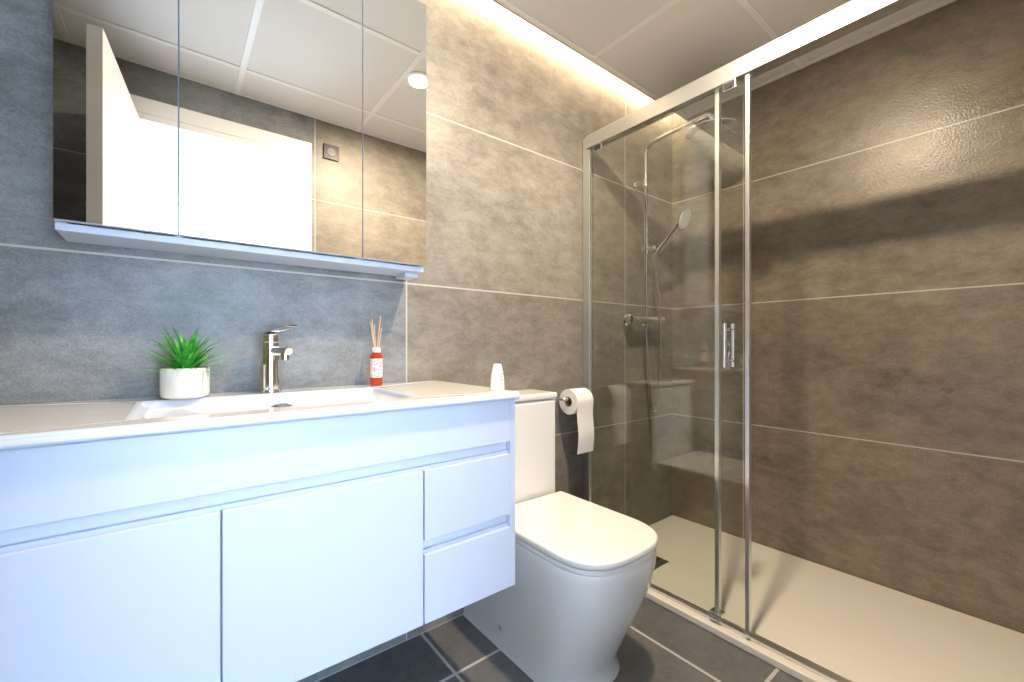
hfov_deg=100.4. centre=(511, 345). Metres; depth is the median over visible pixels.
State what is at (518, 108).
wall
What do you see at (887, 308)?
wall
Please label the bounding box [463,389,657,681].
toilet
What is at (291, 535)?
bathroom vanity
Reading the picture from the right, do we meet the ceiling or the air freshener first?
the ceiling
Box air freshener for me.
[490,364,503,390]
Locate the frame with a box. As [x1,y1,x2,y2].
[493,0,955,100]
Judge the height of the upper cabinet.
0.842 m
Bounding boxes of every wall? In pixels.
[0,0,654,681]
[751,0,1023,633]
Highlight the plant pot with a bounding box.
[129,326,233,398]
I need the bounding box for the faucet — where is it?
[259,324,297,391]
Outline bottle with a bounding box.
[370,316,382,384]
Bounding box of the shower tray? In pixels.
[645,541,1023,681]
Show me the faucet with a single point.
(273, 352)
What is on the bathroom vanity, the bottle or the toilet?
the bottle
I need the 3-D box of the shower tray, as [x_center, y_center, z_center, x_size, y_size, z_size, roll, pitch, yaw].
[1.081,0.985,1.626,0.792,0.028,1.494,0,0,-38]
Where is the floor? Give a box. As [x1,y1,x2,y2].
[317,597,801,681]
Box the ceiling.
[508,0,946,96]
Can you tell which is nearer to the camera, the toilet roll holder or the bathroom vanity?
the bathroom vanity
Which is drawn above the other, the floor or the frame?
the frame
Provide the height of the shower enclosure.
1.933 m
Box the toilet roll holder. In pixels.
[554,388,593,453]
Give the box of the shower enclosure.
[583,0,920,681]
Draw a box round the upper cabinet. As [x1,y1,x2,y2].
[53,0,425,279]
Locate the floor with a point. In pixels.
(660, 643)
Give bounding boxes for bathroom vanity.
[0,381,519,681]

